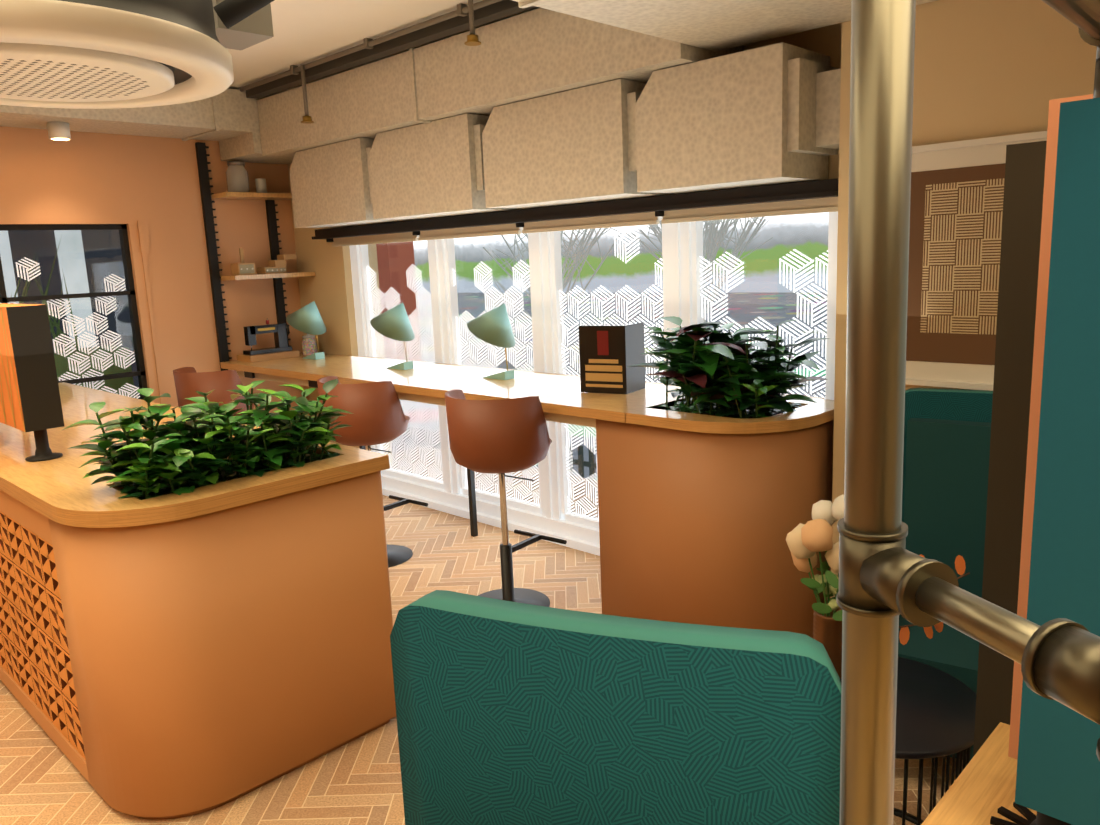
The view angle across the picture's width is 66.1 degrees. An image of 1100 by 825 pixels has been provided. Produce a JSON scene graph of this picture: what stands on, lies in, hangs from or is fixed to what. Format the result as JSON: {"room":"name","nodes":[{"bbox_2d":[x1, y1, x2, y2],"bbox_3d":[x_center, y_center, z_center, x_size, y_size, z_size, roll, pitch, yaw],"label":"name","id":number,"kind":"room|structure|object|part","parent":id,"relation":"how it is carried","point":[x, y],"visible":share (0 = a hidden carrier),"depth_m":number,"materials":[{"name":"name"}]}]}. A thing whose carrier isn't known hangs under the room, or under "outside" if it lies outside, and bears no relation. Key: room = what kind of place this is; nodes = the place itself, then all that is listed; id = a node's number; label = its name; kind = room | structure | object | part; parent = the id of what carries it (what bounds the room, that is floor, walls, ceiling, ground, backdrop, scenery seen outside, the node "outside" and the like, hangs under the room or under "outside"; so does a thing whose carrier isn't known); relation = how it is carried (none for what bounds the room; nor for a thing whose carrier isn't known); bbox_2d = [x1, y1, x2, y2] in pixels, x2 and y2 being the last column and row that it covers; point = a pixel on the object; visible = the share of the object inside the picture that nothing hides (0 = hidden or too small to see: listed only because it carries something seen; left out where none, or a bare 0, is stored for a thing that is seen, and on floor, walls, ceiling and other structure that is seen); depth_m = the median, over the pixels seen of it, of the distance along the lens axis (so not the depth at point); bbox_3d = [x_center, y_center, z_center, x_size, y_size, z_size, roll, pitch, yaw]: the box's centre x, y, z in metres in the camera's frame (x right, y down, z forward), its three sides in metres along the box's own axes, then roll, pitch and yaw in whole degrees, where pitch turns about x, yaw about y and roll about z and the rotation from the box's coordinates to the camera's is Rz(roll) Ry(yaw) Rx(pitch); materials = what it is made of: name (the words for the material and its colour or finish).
{"room":"cafe","nodes":[
{"label":"cafe","id":0,"kind":"room"},
{"bbox_2d":[47,122,70,140],"bbox_3d":[-3.025,-1.732,5.211,0.120,0.095,0.120,8,15,44],"label":"spotlight","id":1,"kind":"object","parent":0,"point":[59,131],"visible":1,"depth_m":5.17,"materials":[{"name":"white"}]},
{"bbox_2d":[0,126,309,424],"bbox_3d":[-4.168,-0.442,4.746,0.150,2.950,6.650,8,15,44],"label":"wall","id":2,"kind":"structure","parent":0,"point":[130,181],"depth_m":6.06,"materials":[{"name":"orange paint"}]},
{"bbox_2d":[0,221,164,403],"bbox_3d":[-3.337,-0.196,5.596,0.120,2.090,1.520,8,15,44],"label":"window","id":3,"kind":"structure","parent":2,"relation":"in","point":[145,248],"depth_m":5.82,"materials":[{"name":"black"}]},
{"bbox_2d":[7,239,134,397],"bbox_3d":[-3.770,-0.196,5.813,0.400,2.047,1.577,8,15,44],"label":"decals","id":4,"kind":"object","parent":3,"relation":"attached to","point":[64,364],"depth_m":6.04,"materials":[{"name":"plastic"}]},
{"bbox_2d":[195,142,315,370],"bbox_3d":[-2.162,-0.732,6.491,0.270,2.560,0.717,8,15,44],"label":"shelf unit","id":5,"kind":"object","parent":2,"relation":"attached to","point":[210,232],"depth_m":6.27,"materials":[{"name":"black metal"}]},
{"bbox_3d":[-2.291,-1.721,6.197,0.156,0.225,0.156,8,15,44],"label":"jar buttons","id":6,"kind":"part","parent":5,"relation":"part of","materials":[{"name":"white ceramic"}]},
{"bbox_2d":[231,248,257,274],"bbox_3d":[-2.285,-1.121,6.284,0.125,0.195,0.130,8,15,44],"label":"box","id":7,"kind":"object","parent":5,"relation":"in","point":[243,268],"depth_m":6.26,"materials":[{"name":"brown wood"}]},
{"bbox_2d":[255,178,266,192],"bbox_3d":[-2.163,-1.693,6.334,0.076,0.110,0.076,8,15,44],"label":"candle","id":8,"kind":"object","parent":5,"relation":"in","point":[261,187],"visible":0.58,"depth_m":6.30,"materials":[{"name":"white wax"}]},
{"bbox_2d":[237,318,299,361],"bbox_3d":[-2.158,-0.564,6.441,0.220,0.306,0.400,8,15,44],"label":"sewing machine","id":9,"kind":"object","parent":5,"relation":"in","point":[281,349],"visible":1,"depth_m":6.40,"materials":[{"name":"black metal"}]},
{"bbox_2d":[257,254,296,273],"bbox_3d":[-2.090,-1.139,6.485,0.125,0.140,0.280,8,15,44],"label":"box","id":10,"kind":"object","parent":5,"relation":"in","point":[274,267],"depth_m":6.45,"materials":[{"name":"brown wood"}]},
{"bbox_2d":[226,0,539,93],"bbox_3d":[-1.086,-1.526,1.238,9.500,0.200,6.950,8,15,44],"label":"ceiling","id":11,"kind":"structure","parent":0,"point":[306,31],"depth_m":4.43,"materials":[{"name":"beige paint"}]},
{"bbox_2d":[0,0,273,108],"bbox_3d":[-1.067,-1.295,2.485,0.975,0.708,1.803,8,15,44],"label":"air conditioner","id":12,"kind":"object","parent":11,"relation":"hanging from","point":[92,54],"visible":1,"depth_m":2.13,"materials":[{"name":"beige"}]},
{"bbox_2d":[240,0,535,123],"bbox_3d":[-0.854,-1.862,4.533,3.470,0.354,0.285,8,15,44],"label":"track light","id":13,"kind":"object","parent":11,"relation":"hanging from","point":[471,16],"visible":1,"depth_m":4.59,"materials":[{"name":"grey metal"}]},
{"bbox_2d":[0,0,936,227],"bbox_3d":[-1.506,-1.219,2.861,6.104,0.942,4.747,8,15,44],"label":"bulkhead","id":14,"kind":"object","parent":11,"relation":"in","point":[549,103],"visible":0.92,"depth_m":4.08,"materials":[{"name":"fabric"}]},
{"bbox_2d":[0,426,962,824],"bbox_3d":[-1.459,1.291,3.206,12.200,0.120,8.500,8,15,44],"label":"floor","id":15,"kind":"structure","parent":0,"point":[46,782],"depth_m":3.09,"materials":[{"name":"wood"}]},
{"bbox_2d":[0,379,395,818],"bbox_3d":[-2.212,0.430,4.022,3.627,1.339,1.027,8,15,44],"label":"countertop","id":16,"kind":"structure","parent":15,"relation":"on","point":[195,610],"depth_m":2.79,"materials":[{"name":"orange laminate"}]},
{"bbox_2d":[0,303,63,461],"bbox_3d":[-2.545,-0.191,3.759,1.798,0.580,0.132,8,15,44],"label":"screen","id":17,"kind":"object","parent":16,"relation":"on","point":[30,400],"visible":1,"depth_m":3.14,"materials":[{"name":"black"}]},
{"bbox_2d":[173,367,254,415],"bbox_3d":[-2.266,0.221,5.875,0.510,1.080,0.536,5,13,36],"label":"bar stool","id":18,"kind":"object","parent":15,"relation":"on","point":[189,381],"visible":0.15,"depth_m":5.57,"materials":[{"name":"brown leather"}]},
{"bbox_2d":[317,376,427,567],"bbox_3d":[-1.049,0.330,4.981,0.510,1.090,0.536,6,13,39],"label":"bar stool","id":19,"kind":"object","parent":15,"relation":"on","point":[377,416],"visible":0.62,"depth_m":4.70,"materials":[{"name":"brown leather"}]},
{"bbox_2d":[445,389,566,606],"bbox_3d":[-0.223,0.434,4.202,0.510,1.100,0.536,6,13,38],"label":"bar stool","id":20,"kind":"object","parent":15,"relation":"on","point":[501,437],"visible":0.88,"depth_m":3.94,"materials":[{"name":"brown leather"}]},
{"bbox_2d":[220,316,833,637],"bbox_3d":[-0.555,0.116,5.078,4.612,1.434,0.804,8,15,44],"label":"countertop","id":21,"kind":"structure","parent":15,"relation":"on","point":[715,470],"depth_m":3.61,"materials":[{"name":"brown wood"}]},
{"bbox_2d":[286,301,325,359],"bbox_3d":[-1.807,-0.614,6.291,0.259,0.430,0.298,8,15,44],"label":"desk lamp","id":22,"kind":"object","parent":21,"relation":"on","point":[307,319],"visible":1,"depth_m":6.19,"materials":[{"name":"teal metal"}]},
{"bbox_2d":[302,334,316,355],"bbox_3d":[-1.874,-0.532,6.581,0.112,0.170,0.112,8,15,44],"label":"sweets","id":23,"kind":"object","parent":21,"relation":"on","point":[309,345],"visible":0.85,"depth_m":6.54,"materials":[{"name":"multicoloured food"}]},
{"bbox_2d":[370,303,414,369],"bbox_3d":[-1.016,-0.497,5.478,0.259,0.430,0.298,8,15,44],"label":"desk lamp","id":24,"kind":"object","parent":21,"relation":"on","point":[394,323],"visible":1,"depth_m":5.38,"materials":[{"name":"green metal"}]},
{"bbox_2d":[467,303,514,379],"bbox_3d":[-0.334,-0.407,4.837,0.259,0.430,0.298,8,15,44],"label":"desk lamp","id":25,"kind":"object","parent":21,"relation":"on","point":[492,326],"visible":1,"depth_m":4.74,"materials":[{"name":"green metal"}]},
{"bbox_2d":[578,322,644,393],"bbox_3d":[0.328,-0.276,4.240,0.242,0.335,0.270,8,15,44],"label":"box","id":26,"kind":"object","parent":21,"relation":"on","point":[609,355],"visible":1,"depth_m":4.17,"materials":[{"name":"black cardboard"}]},
{"bbox_2d":[390,590,840,824],"bbox_3d":[0.215,0.842,1.759,0.764,1.150,0.735,2,11,22],"label":"seat back","id":27,"kind":"object","parent":15,"relation":"on","point":[511,713],"visible":0.92,"depth_m":1.34,"materials":[{"name":"fabric"}]},
{"bbox_2d":[840,657,976,824],"bbox_3d":[0.916,1.028,2.379,0.540,0.500,0.540,8,15,44],"label":"round side table","id":28,"kind":"object","parent":15,"relation":"on","point":[935,712],"visible":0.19,"depth_m":2.23,"materials":[{"name":"black metal"}]},
{"bbox_2d":[786,494,969,678],"bbox_3d":[0.916,0.462,2.384,0.482,0.610,0.327,8,15,44],"label":"vase","id":29,"kind":"object","parent":28,"relation":"on","point":[807,541],"visible":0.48,"depth_m":2.40,"materials":[{"name":"ceramic"}]},
{"bbox_2d":[898,388,992,760],"bbox_3d":[1.466,0.576,2.774,0.805,1.200,0.676,5,13,34],"label":"upholstered seat back","id":30,"kind":"object","parent":15,"relation":"on","point":[947,437],"visible":0.15,"depth_m":2.98,"materials":[{"name":"fabric"}]},
{"bbox_2d":[836,0,1099,824],"bbox_3d":[0.784,0.441,0.631,1.395,2.300,1.830,8,15,44],"label":"frame","id":31,"kind":"object","parent":15,"relation":"on","point":[1029,621],"visible":1,"depth_m":1.18,"materials":[{"name":"gold metal"}]},
{"bbox_2d":[288,23,841,467],"bbox_3d":[-0.243,-0.714,5.325,4.640,2.950,0.300,8,15,44],"label":"wall","id":32,"kind":"structure","parent":0,"point":[328,288],"depth_m":6.46,"materials":[{"name":"beige paint"}]},
{"bbox_2d":[349,212,837,555],"bbox_3d":[-0.041,-0.193,5.158,3.900,1.970,0.180,8,15,44],"label":"window","id":33,"kind":"structure","parent":32,"relation":"in","point":[549,515],"depth_m":5.15,"materials":[{"name":"white plastic"}]},
{"bbox_2d":[312,178,838,246],"bbox_3d":[-0.247,-1.100,4.910,4.070,0.130,0.155,8,15,44],"label":"roller blind","id":34,"kind":"object","parent":33,"relation":"attached to","point":[816,196],"visible":0.96,"depth_m":4.31,"materials":[{"name":"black fabric"}]},
{"bbox_2d":[366,226,827,519],"bbox_3d":[-0.044,-0.200,5.190,3.906,1.777,0.001,8,15,44],"label":"decal","id":35,"kind":"object","parent":33,"relation":"in","point":[602,319],"visible":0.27,"depth_m":5.06,"materials":[{"name":"white plastic"}]},
{"bbox_2d":[830,0,1096,597],"bbox_3d":[2.875,-0.261,2.165,4.240,2.950,0.550,8,15,44],"label":"wall","id":36,"kind":"structure","parent":0,"point":[988,68],"depth_m":2.95,"materials":[{"name":"beige paint"}]},
{"bbox_2d":[905,131,1046,390],"bbox_3d":[1.569,-0.515,2.981,0.850,0.880,0.035,8,15,44],"label":"framed art","id":37,"kind":"object","parent":36,"relation":"attached to","point":[956,203],"visible":0.33,"depth_m":3.07,"materials":[{"name":"white wood"}]},
{"label":"outside","id":38,"kind":"structure","parent":0,"visible":0},
{"bbox_2d":[0,230,140,398],"bbox_3d":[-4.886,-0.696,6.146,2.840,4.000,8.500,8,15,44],"label":"door glass","id":39,"kind":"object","parent":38,"point":[96,238],"depth_m":8.29,"materials":[{"name":"white"}]},
{"bbox_2d":[400,292,826,480],"bbox_3d":[-33.655,-11.585,101.093,290.000,0.100,90.700,8,15,44],"label":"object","id":40,"kind":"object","parent":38,"point":[775,312],"depth_m":68.81,"materials":[{"name":"white"}]},
{"bbox_2d":[376,241,420,360],"bbox_3d":[-10.356,-5.712,43.901,9.400,7.200,1.500,8,15,44],"label":"building","id":41,"kind":"structure","parent":40,"relation":"on","point":[388,272],"depth_m":40.43,"materials":[{"name":"brown"}]},
{"bbox_2d":[531,444,596,479],"bbox_3d":[5.423,2.223,11.968,19.600,1.900,0.060,8,15,44],"label":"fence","id":42,"kind":"object","parent":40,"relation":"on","point":[590,464],"depth_m":16.38,"materials":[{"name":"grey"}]},
{"bbox_2d":[483,217,772,327],"bbox_3d":[13.700,-8.170,39.540,35.859,11.628,35.614,8,15,44],"label":"trees","id":43,"kind":"object","parent":40,"relation":"on","point":[707,251],"depth_m":29.52,"materials":[{"name":"grey plant"}]},
{"bbox_2d":[413,212,828,292],"bbox_3d":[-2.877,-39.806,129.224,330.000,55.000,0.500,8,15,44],"label":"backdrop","id":44,"kind":"structure","parent":38,"point":[816,219],"depth_m":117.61,"materials":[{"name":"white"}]}
]}

